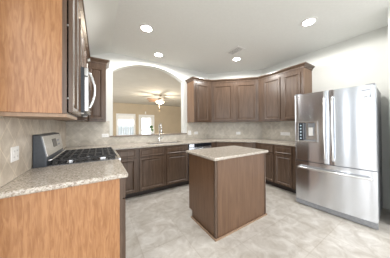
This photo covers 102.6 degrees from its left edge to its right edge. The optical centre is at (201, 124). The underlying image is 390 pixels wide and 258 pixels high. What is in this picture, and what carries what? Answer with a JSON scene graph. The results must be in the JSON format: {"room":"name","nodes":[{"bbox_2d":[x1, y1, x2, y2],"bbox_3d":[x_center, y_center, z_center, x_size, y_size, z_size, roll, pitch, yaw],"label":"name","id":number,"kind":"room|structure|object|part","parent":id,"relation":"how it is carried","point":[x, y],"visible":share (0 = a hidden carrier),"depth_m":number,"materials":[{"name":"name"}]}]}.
{"room":"kitchen","nodes":[
{"label":"kitchen","id":0,"kind":"room"},
{"bbox_2d":[83,0,118,55],"bbox_3d":[-0.736,-1.343,0.723,0.823,0.478,5.185,0,-1,-33],"label":"ceiling","id":1,"kind":"structure","parent":0,"point":[100,15],"depth_m":2.12,"materials":[{"name":"white paint"}]},
{"bbox_2d":[72,53,207,146],"bbox_3d":[-1.103,-0.062,3.649,3.133,2.740,0.140,0,-1,-33],"label":"wall","id":2,"kind":"structure","parent":0,"point":[117,62],"depth_m":3.43,"materials":[{"name":"white paint"}]},
{"bbox_2d":[88,56,109,121],"bbox_3d":[-1.856,-0.590,2.843,0.308,1.088,0.394,0,-1,-33],"label":"upper cabinet","id":3,"kind":"object","parent":2,"relation":"attached to","point":[97,67],"visible":0.95,"depth_m":2.71,"materials":[{"name":"brown wood"}]},
{"bbox_3d":[-1.809,-0.534,2.689,0.212,0.893,0.022,0,-1,-33],"label":"door","id":4,"kind":"part","parent":3,"relation":"part of","materials":[{"name":"brown wood"}]},
{"bbox_3d":[-1.850,-1.095,2.854,0.284,0.077,0.394,0,-1,-33],"label":"crown molding","id":5,"kind":"part","parent":3,"relation":"part of","materials":[{"name":"brown wood"}]},
{"bbox_2d":[66,121,207,146],"bbox_3d":[-1.084,0.164,3.570,3.061,0.457,0.008,0,-1,-33],"label":"backsplash","id":6,"kind":"structure","parent":2,"relation":"attached to","point":[77,133],"depth_m":3.03,"materials":[{"name":"tile"}]},
{"bbox_2d":[110,133,186,136],"bbox_3d":[-1.135,0.241,3.624,1.720,0.028,0.200,0,-1,-33],"label":"stone sill","id":7,"kind":"structure","parent":2,"relation":"attached to","point":[164,133],"depth_m":3.49,"materials":[{"name":"brown stone"}]},
{"bbox_2d":[185,76,211,122],"bbox_3d":[-0.003,-0.593,4.056,0.723,1.088,0.394,0,-1,-33],"label":"upper cabinet","id":8,"kind":"object","parent":2,"relation":"attached to","point":[198,89],"visible":1,"depth_m":3.90,"materials":[{"name":"brown wood"}]},
{"bbox_3d":[-0.272,-0.553,3.913,0.006,1.009,0.336,0,-1,-33],"label":"panel","id":9,"kind":"part","parent":8,"relation":"part of","materials":[{"name":"brown wood"}]},
{"bbox_3d":[-0.065,-1.098,4.022,0.584,0.077,0.394,0,-1,-33],"label":"crown molding","id":10,"kind":"part","parent":8,"relation":"part of","materials":[{"name":"brown wood"}]},
{"bbox_3d":[0.031,-0.542,3.895,0.370,0.913,0.022,0,-1,-33],"label":"door","id":11,"kind":"part","parent":8,"relation":"part of","materials":[{"name":"brown wood"}]},
{"bbox_2d":[113,102,180,134],"bbox_3d":[-4.184,0.023,10.499,12.500,2.740,0.150,0,-1,-33],"label":"wall","id":12,"kind":"structure","parent":0,"point":[169,117],"depth_m":11.08,"materials":[{"name":"beige paint"}]},
{"bbox_2d":[116,113,135,134],"bbox_3d":[-4.823,0.048,10.014,1.120,1.450,0.100,0,-1,-33],"label":"window","id":13,"kind":"structure","parent":12,"relation":"in","point":[125,123],"depth_m":10.02,"materials":[{"name":"white glass"}]},
{"bbox_2d":[118,115,133,119],"bbox_3d":[-4.820,-0.446,10.009,0.920,0.298,0.007,0,-1,-33],"label":"shade","id":14,"kind":"object","parent":13,"relation":"attached to","point":[120,117],"depth_m":10.00,"materials":[{"name":"white fabric"}]},
{"bbox_3d":[-4.840,0.048,10.039,0.958,1.288,0.004,0,-1,-33],"label":"pane","id":15,"kind":"part","parent":13,"relation":"part of","materials":[{"name":"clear glass"}]},
{"bbox_2d":[139,115,153,133],"bbox_3d":[-3.751,0.371,10.714,1.040,2.039,0.107,0,-1,-33],"label":"door","id":16,"kind":"structure","parent":12,"relation":"in","point":[145,121],"depth_m":10.71,"materials":[{"name":"white paint"}]},
{"bbox_3d":[-3.776,0.332,10.734,0.600,1.520,0.005,0,-1,-33],"label":"pane","id":17,"kind":"part","parent":16,"relation":"part of","materials":[{"name":"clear glass"}]},
{"bbox_2d":[208,70,261,138],"bbox_3d":[0.917,-0.071,4.337,1.560,2.740,0.140,-1,-1,12],"label":"wall","id":18,"kind":"structure","parent":0,"point":[252,73],"depth_m":4.27,"materials":[{"name":"white paint"}]},
{"bbox_2d":[210,77,258,122],"bbox_3d":[0.859,-0.599,4.079,1.441,1.088,0.394,-1,-1,12],"label":"upper cabinet","id":19,"kind":"object","parent":18,"relation":"attached to","point":[234,99],"visible":0.82,"depth_m":3.93,"materials":[{"name":"brown wood"}]},
{"bbox_3d":[0.547,-0.545,3.988,0.480,0.913,0.022,-1,-1,12],"label":"door","id":20,"kind":"part","parent":19,"relation":"part of","materials":[{"name":"brown wood"}]},
{"bbox_3d":[0.820,-1.105,3.918,1.163,0.077,0.055,-1,-1,12],"label":"crown molding","id":21,"kind":"part","parent":19,"relation":"part of","materials":[{"name":"brown wood"}]},
{"bbox_3d":[1.112,-0.550,3.870,0.475,0.913,0.022,-1,-1,12],"label":"door","id":22,"kind":"part","parent":19,"relation":"part of","materials":[{"name":"brown wood"}]},
{"bbox_2d":[208,122,261,138],"bbox_3d":[0.904,0.155,4.262,1.444,0.457,0.008,-1,-1,12],"label":"backsplash","id":23,"kind":"structure","parent":18,"relation":"attached to","point":[248,130],"depth_m":4.25,"materials":[{"name":"tile"}]},
{"bbox_2d":[111,0,389,106],"bbox_3d":[-0.977,-1.475,5.597,12.500,0.120,13.600,0,-1,-33],"label":"ceiling","id":24,"kind":"structure","parent":0,"point":[195,35],"depth_m":2.51,"materials":[{"name":"paint"}]},
{"bbox_2d":[139,24,153,32],"bbox_3d":[-0.823,-1.440,2.350,0.210,0.010,0.210,0,-1,-33],"label":"recessed light","id":25,"kind":"object","parent":24,"relation":"in","point":[147,28],"visible":1,"depth_m":2.34,"materials":[{"name":"white glass"}]},
{"bbox_2d":[153,52,163,56],"bbox_3d":[-0.880,-1.432,3.221,0.210,0.010,0.210,0,-1,-33],"label":"recessed light","id":26,"kind":"object","parent":24,"relation":"in","point":[157,54],"visible":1,"depth_m":3.20,"materials":[{"name":"white paint"}]},
{"bbox_2d":[147,95,170,107],"bbox_3d":[-1.938,-1.082,7.365,1.277,0.619,1.241,0,-1,-33],"label":"ceiling fan","id":27,"kind":"object","parent":24,"relation":"hanging from","point":[159,101],"visible":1,"depth_m":7.33,"materials":[{"name":"silver metal"}]},
{"bbox_2d":[226,46,244,55],"bbox_3d":[0.665,-1.446,3.079,0.200,0.007,0.340,0,-1,-33],"label":"ceiling vent","id":28,"kind":"object","parent":24,"relation":"in","point":[237,49],"visible":1,"depth_m":3.06,"materials":[{"name":"white metal"}]},
{"bbox_2d":[232,57,240,60],"bbox_3d":[0.781,-1.442,3.460,0.210,0.010,0.210,0,-1,-33],"label":"recessed light","id":29,"kind":"object","parent":24,"relation":"in","point":[234,58],"visible":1,"depth_m":3.44,"materials":[{"name":"white paint"}]},
{"bbox_2d":[300,17,317,26],"bbox_3d":[1.536,-1.459,2.233,0.210,0.010,0.210,0,-1,-33],"label":"recessed light","id":30,"kind":"object","parent":24,"relation":"in","point":[309,21],"visible":1,"depth_m":2.21,"materials":[{"name":"white glass"}]},
{"bbox_2d":[126,184,389,257],"bbox_3d":[-0.162,1.357,4.358,12.500,0.100,16.500,0,-1,-33],"label":"floor","id":31,"kind":"structure","parent":0,"point":[159,224],"depth_m":1.83,"materials":[{"name":"tile"}]},
{"bbox_2d":[0,178,125,257],"bbox_3d":[-1.010,0.845,1.255,0.661,0.878,0.595,0,-1,-33],"label":"base cabinet","id":32,"kind":"object","parent":31,"relation":"on","point":[87,220],"visible":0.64,"depth_m":1.00,"materials":[{"name":"brown wood"}]},
{"bbox_2d":[0,159,127,198],"bbox_3d":[-1.002,0.388,1.254,0.674,0.034,0.616,0,-1,-33],"label":"countertop","id":33,"kind":"structure","parent":32,"relation":"on","point":[34,180],"depth_m":1.11,"materials":[{"name":"stone"}]},
{"bbox_3d":[-0.750,0.495,1.441,0.022,0.150,0.555,0,-1,-33],"label":"drawer","id":34,"kind":"part","parent":32,"relation":"part of","materials":[{"name":"brown wood"}]},
{"bbox_3d":[-0.748,0.878,1.438,0.022,0.585,0.555,0,-1,-33],"label":"door","id":35,"kind":"part","parent":32,"relation":"part of","materials":[{"name":"brown wood"}]},
{"bbox_2d":[33,132,120,167],"bbox_3d":[-1.352,0.693,1.850,0.719,1.198,0.762,0,-1,-33],"label":"stove","id":36,"kind":"object","parent":31,"relation":"on","point":[48,151],"visible":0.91,"depth_m":1.58,"materials":[{"name":"black metal"}]},
{"bbox_3d":[-1.595,0.204,1.697,0.040,0.180,0.722,0,-1,-33],"label":"control panel","id":37,"kind":"part","parent":36,"relation":"part of","materials":[{"name":"silver metal"}]},
{"bbox_2d":[47,151,117,166],"bbox_3d":[-1.345,0.387,1.859,0.565,0.022,0.762,0,-1,-33],"label":"cooktop","id":38,"kind":"object","parent":36,"relation":"in","point":[58,163],"depth_m":1.60,"materials":[{"name":"grey metal"}]},
{"bbox_2d":[116,148,137,198],"bbox_3d":[-1.471,0.864,2.915,0.428,0.878,0.661,0,-1,-33],"label":"base cabinet","id":39,"kind":"object","parent":31,"relation":"on","point":[129,157],"visible":0.41,"depth_m":2.70,"materials":[{"name":"brown wood"}]},
{"bbox_3d":[-1.292,0.510,2.655,0.345,0.150,0.022,0,-1,-33],"label":"drawer","id":40,"kind":"part","parent":39,"relation":"part of","materials":[{"name":"brown wood"}]},
{"bbox_3d":[-1.290,0.893,2.652,0.345,0.585,0.022,0,-1,-33],"label":"door","id":41,"kind":"part","parent":39,"relation":"part of","materials":[{"name":"brown wood"}]},
{"bbox_2d":[137,144,187,195],"bbox_3d":[-0.869,0.863,3.309,1.008,0.878,0.661,0,-1,-33],"label":"base cabinet","id":42,"kind":"object","parent":31,"relation":"on","point":[161,167],"visible":0.87,"depth_m":3.00,"materials":[{"name":"brown wood"}]},
{"bbox_3d":[-0.912,0.510,2.904,0.455,0.150,0.022,0,-1,-33],"label":"drawer","id":43,"kind":"part","parent":42,"relation":"part of","materials":[{"name":"brown wood"}]},
{"bbox_3d":[-0.909,0.892,2.901,0.455,0.585,0.022,0,-1,-33],"label":"door","id":44,"kind":"part","parent":42,"relation":"part of","materials":[{"name":"brown wood"}]},
{"bbox_3d":[-0.489,0.509,3.181,0.455,0.150,0.022,0,-1,-33],"label":"drawer","id":45,"kind":"part","parent":42,"relation":"part of","materials":[{"name":"brown wood"}]},
{"bbox_3d":[-0.486,0.892,3.178,0.455,0.585,0.022,0,-1,-33],"label":"door","id":46,"kind":"part","parent":42,"relation":"part of","materials":[{"name":"brown wood"}]},
{"bbox_2d":[187,142,211,183],"bbox_3d":[-0.164,0.863,3.712,0.602,0.876,0.661,0,-1,-33],"label":"dishwasher","id":47,"kind":"object","parent":31,"relation":"on","point":[197,145],"visible":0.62,"depth_m":3.42,"materials":[{"name":"grey paint"}]},
{"bbox_3d":[-0.017,0.846,3.487,0.596,0.695,0.037,0,-1,-33],"label":"door","id":48,"kind":"part","parent":47,"relation":"part of","materials":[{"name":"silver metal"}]},
{"bbox_3d":[-0.019,0.460,3.490,0.596,0.072,0.039,0,-1,-33],"label":"control panel","id":49,"kind":"part","parent":47,"relation":"part of","materials":[{"name":"black glass"}]},
{"bbox_2d":[189,153,266,241],"bbox_3d":[0.365,0.844,2.228,0.933,0.878,0.646,0,-1,-33],"label":"kitchen island","id":50,"kind":"object","parent":31,"relation":"on","point":[226,196],"visible":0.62,"depth_m":1.93,"materials":[{"name":"brown wood"}]},
{"bbox_3d":[-0.016,0.796,1.994,0.005,0.777,0.576,0,-1,-33],"label":"panel","id":51,"kind":"part","parent":50,"relation":"part of","materials":[{"name":"brown wood"}]},
{"bbox_3d":[0.159,0.842,1.739,0.026,0.876,0.026,0,-1,-33],"label":"corner post","id":52,"kind":"part","parent":50,"relation":"part of","materials":[{"name":"brown wood"}]},
{"bbox_2d":[186,145,267,160],"bbox_3d":[0.363,0.387,2.230,0.970,0.034,0.677,0,-1,-33],"label":"island countertop","id":53,"kind":"structure","parent":50,"relation":"on","point":[226,152],"depth_m":2.06,"materials":[{"name":"stone"}]},
{"bbox_3d":[0.395,1.273,2.183,0.933,0.019,0.548,0,-1,-33],"label":"molding","id":54,"kind":"part","parent":50,"relation":"part of","materials":[{"name":"brown wood"}]},
{"bbox_3d":[0.531,0.832,1.975,0.840,0.857,0.005,0,-1,-33],"label":"panel","id":55,"kind":"part","parent":50,"relation":"part of","materials":[{"name":"brown wood"}]},
{"bbox_3d":[0.896,0.841,2.221,0.026,0.876,0.026,0,-1,-33],"label":"corner post","id":56,"kind":"part","parent":50,"relation":"part of","materials":[{"name":"brown wood"}]},
{"bbox_2d":[211,142,254,147],"bbox_3d":[0.703,0.857,3.933,1.712,0.878,0.722,-1,-1,12],"label":"base cabinet","id":57,"kind":"object","parent":31,"relation":"on","point":[214,144],"visible":0.18,"depth_m":3.63,"materials":[{"name":"brown wood"}]},
{"bbox_2d":[63,138,295,149],"bbox_3d":[-0.060,0.397,2.936,4.092,0.034,2.183,0,-1,-33],"label":"countertop","id":58,"kind":"structure","parent":57,"relation":"on","point":[205,140],"depth_m":3.20,"materials":[{"name":"stone"}]},
{"bbox_2d":[158,123,162,141],"bbox_3d":[-0.922,0.181,3.500,0.120,0.418,0.193,0,-1,-6],"label":"faucet","id":59,"kind":"object","parent":58,"relation":"on","point":[159,138],"visible":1,"depth_m":3.54,"materials":[{"name":"silver metal"}]},
{"bbox_2d":[255,143,295,192],"bbox_3d":[1.657,0.846,3.446,0.661,0.878,1.154,0,-1,-33],"label":"base cabinet","id":60,"kind":"object","parent":31,"relation":"on","point":[280,160],"visible":0.62,"depth_m":3.04,"materials":[{"name":"brown wood"}]},
{"bbox_3d":[1.358,0.497,3.318,0.022,0.150,0.365,0,-1,-33],"label":"drawer","id":61,"kind":"part","parent":60,"relation":"part of","materials":[{"name":"brown wood"}]},
{"bbox_3d":[1.361,0.879,3.314,0.022,0.585,0.365,0,-1,-33],"label":"door","id":62,"kind":"part","parent":60,"relation":"part of","materials":[{"name":"brown wood"}]},
{"bbox_3d":[1.566,0.492,3.000,0.022,0.150,0.335,0,-1,-33],"label":"drawer","id":63,"kind":"part","parent":60,"relation":"part of","materials":[{"name":"brown wood"}]},
{"bbox_3d":[1.569,0.875,2.996,0.022,0.585,0.335,0,-1,-33],"label":"door","id":64,"kind":"part","parent":60,"relation":"part of","materials":[{"name":"brown wood"}]},
{"bbox_2d":[295,83,382,229],"bbox_3d":[2.092,0.389,2.426,0.877,1.766,0.898,0,-1,-38],"label":"refrigerator","id":65,"kind":"object","parent":31,"relation":"on","point":[338,139],"visible":1,"depth_m":2.12,"materials":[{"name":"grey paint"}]},
{"bbox_3d":[1.635,0.117,2.431,0.016,0.320,0.300,0,-1,-38],"label":"dispenser frame","id":66,"kind":"part","parent":65,"relation":"part of","materials":[{"name":"silver metal"}]},
{"bbox_3d":[1.699,0.112,2.424,0.010,0.128,0.060,0,-1,-38],"label":"lever","id":67,"kind":"part","parent":65,"relation":"part of","materials":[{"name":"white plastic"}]},
{"bbox_3d":[1.696,0.046,2.411,0.080,1.049,0.445,0,-1,-38],"label":"door","id":68,"kind":"part","parent":65,"relation":"part of","materials":[{"name":"silver metal"}]},
{"bbox_3d":[1.750,0.064,2.224,0.084,0.926,0.028,0,-1,-38],"label":"handle","id":69,"kind":"part","parent":65,"relation":"part of","materials":[{"name":"silver metal"}]},
{"bbox_3d":[1.806,0.063,2.153,0.084,0.926,0.028,0,-1,-38],"label":"handle","id":70,"kind":"part","parent":65,"relation":"part of","materials":[{"name":"silver metal"}]},
{"bbox_2d":[296,159,378,223],"bbox_3d":[1.820,0.883,2.212,0.203,0.611,0.899,0,-1,-33],"label":"freezer","id":71,"kind":"object","parent":65,"relation":"in","point":[349,191],"depth_m":2.11,"materials":[{"name":"silver metal"}]},
{"bbox_3d":[1.974,0.040,2.054,0.080,1.049,0.447,0,-1,-38],"label":"door","id":72,"kind":"part","parent":65,"relation":"part of","materials":[{"name":"silver metal"}]},
{"bbox_2d":[262,26,389,209],"bbox_3d":[2.316,-0.091,3.170,0.140,2.740,2.365,0,-1,-33],"label":"wall","id":73,"kind":"structure","parent":0,"point":[363,59],"depth_m":2.57,"materials":[{"name":"white paint"}]},
{"bbox_2d":[262,121,294,140],"bbox_3d":[1.932,0.142,3.621,0.008,0.457,1.176,0,-1,-33],"label":"backsplash","id":74,"kind":"structure","parent":73,"relation":"attached to","point":[270,130],"depth_m":3.74,"materials":[{"name":"tile"}]},
{"bbox_2d":[280,132,289,135],"bbox_3d":[1.931,0.221,3.607,0.008,0.072,0.209,0,-1,-33],"label":"outlet plate","id":75,"kind":"object","parent":73,"relation":"attached to","point":[281,133],"visible":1,"depth_m":3.59,"materials":[{"name":"white plastic"}]},
{"bbox_2d":[258,62,314,121],"bbox_3d":[1.773,-0.611,3.508,0.394,1.088,1.211,0,-1,-33],"label":"upper cabinet","id":76,"kind":"object","parent":73,"relation":"attached to","point":[277,90],"visible":0.79,"depth_m":3.32,"materials":[{"name":"brown wood"}]},
{"bbox_3d":[1.582,-0.556,3.521,0.022,0.913,0.395,0,-1,-33],"label":"door","id":77,"kind":"part","parent":76,"relation":"part of","materials":[{"name":"brown wood"}]},
{"bbox_3d":[1.808,-1.117,3.455,0.394,0.077,1.073,0,-1,-33],"label":"crown molding","id":78,"kind":"part","parent":76,"relation":"part of","materials":[{"name":"brown wood"}]},
{"bbox_3d":[1.823,-0.562,3.153,0.022,0.913,0.335,0,-1,-33],"label":"door","id":79,"kind":"part","parent":76,"relation":"part of","materials":[{"name":"brown wood"}]},
{"bbox_3d":[2.097,-0.578,3.065,0.336,1.009,0.005,0,-1,-33],"label":"panel","id":80,"kind":"part","parent":76,"relation":"part of","materials":[{"name":"brown wood"}]},
{"bbox_2d":[388,7,389,108],"bbox_3d":[2.634,-0.103,2.051,0.551,2.739,0.145,0,-1,-33],"label":"wall","id":81,"kind":"structure","parent":0,"point":[388,7],"depth_m":1.96,"materials":[{"name":"white paint"}]},
{"bbox_3d":[-1.790,0.073,1.712,0.140,2.444,2.626,0,-1,-33],"label":"wall","id":82,"kind":"structure","parent":0,"visible":0},
{"bbox_2d":[10,146,18,162],"bbox_3d":[-1.266,0.201,1.063,0.008,0.098,0.115,0,-1,-33],"label":"outlet plate","id":83,"kind":"object","parent":82,"relation":"attached to","point":[14,151],"visible":1,"depth_m":1.05,"materials":[{"name":"white plastic"}]},
{"bbox_2d":[0,116,65,186],"bbox_3d":[-1.701,0.087,1.711,0.008,0.585,2.428,0,-1,-33],"label":"backsplash","id":84,"kind":"structure","parent":82,"relation":"attached to","point":[14,132],"depth_m":1.15,"materials":[{"name":"tile"}]},
{"bbox_2d":[0,0,83,119],"bbox_3d":[-1.133,-0.600,1.173,0.369,1.110,0.640,0,-1,-33],"label":"upper cabinet","id":85,"kind":"object","parent":82,"relation":"attached to","point":[40,40],"visible":0.99,"depth_m":0.95,"materials":[{"name":"brown wood"}]},
{"bbox_3d":[-1.020,-0.575,0.929,0.291,1.009,0.010,0,-1,-33],"label":"panel","id":86,"kind":"part","parent":85,"relation":"part of","materials":[{"name":"brown wood"}]},
{"bbox_3d":[-1.169,-0.055,1.178,0.312,0.022,0.578,0,-1,-33],"label":"light rail","id":87,"kind":"part","parent":85,"relation":"part of","materials":[{"name":"brown wood"}]},
{"bbox_3d":[-0.944,-0.563,1.154,0.022,0.966,0.280,0,-1,-33],"label":"door","id":88,"kind":"part","parent":85,"relation":"part of","materials":[{"name":"brown wood"}]},
{"bbox_3d":[-1.102,-0.560,1.395,0.022,0.966,0.281,0,-1,-33],"label":"door","id":89,"kind":"part","parent":85,"relation":"part of","materials":[{"name":"brown wood"}]},
{"bbox_3d":[-1.137,-1.116,1.178,0.369,0.077,0.640,0,-1,-33],"label":"crown molding","id":90,"kind":"part","parent":85,"relation":"part of","materials":[{"name":"brown wood"}]},
{"bbox_2d":[57,44,89,121],"bbox_3d":[-1.975,-0.593,2.459,0.369,1.088,0.906,0,-1,-33],"label":"upper cabinet","id":91,"kind":"object","parent":82,"relation":"attached to","point":[81,118],"visible":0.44,"depth_m":2.31,"materials":[{"name":"brown wood"}]},
{"bbox_3d":[-1.748,-0.546,2.371,0.022,0.966,0.490,0,-1,-33],"label":"door","id":92,"kind":"part","parent":91,"relation":"part of","materials":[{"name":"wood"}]},
{"bbox_3d":[-1.749,-1.100,2.400,0.055,0.077,0.547,0,-1,-33],"label":"crown molding","id":93,"kind":"part","parent":91,"relation":"part of","materials":[{"name":"brown wood"}]},
{"bbox_2d":[80,9,88,66],"bbox_3d":[-1.519,-0.855,1.763,0.369,0.583,0.760,0,-1,-33],"label":"upper cabinet","id":94,"kind":"object","parent":82,"relation":"attached to","point":[84,35],"visible":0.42,"depth_m":1.80,"materials":[{"name":"brown wood"}]},
{"bbox_3d":[-1.299,-0.810,1.684,0.022,0.458,0.362,0,-1,-33],"label":"door","id":95,"kind":"part","parent":94,"relation":"part of","materials":[{"name":"brown wood"}]},
{"bbox_3d":[-1.390,-1.108,1.851,0.055,0.077,0.760,0,-1,-33],"label":"crown molding","id":96,"kind":"part","parent":94,"relation":"part of","materials":[{"name":"brown wood"}]},
{"bbox_3d":[-1.502,-0.805,1.995,0.022,0.458,0.365,0,-1,-33],"label":"door","id":97,"kind":"part","parent":94,"relation":"part of","materials":[{"name":"brown wood"}]},
{"bbox_2d":[81,67,95,116],"bbox_3d":[-1.474,-0.331,1.784,0.464,0.458,0.754,0,-1,-33],"label":"microwave","id":98,"kind":"object","parent":94,"relation":"attached to","point":[86,103],"visible":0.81,"depth_m":1.56,"materials":[{"name":"silver metal"}]},
{"bbox_3d":[-1.309,-0.299,1.804,0.034,0.348,0.608,0,-1,-33],"label":"door","id":99,"kind":"part","parent":98,"relation":"part of","materials":[{"name":"silver metal"}]},
{"bbox_3d":[-1.129,-0.346,1.614,0.072,0.384,0.022,0,-1,-33],"label":"handle","id":100,"kind":"part","parent":98,"relation":"part of","materials":[{"name":"silver metal"}]}
]}

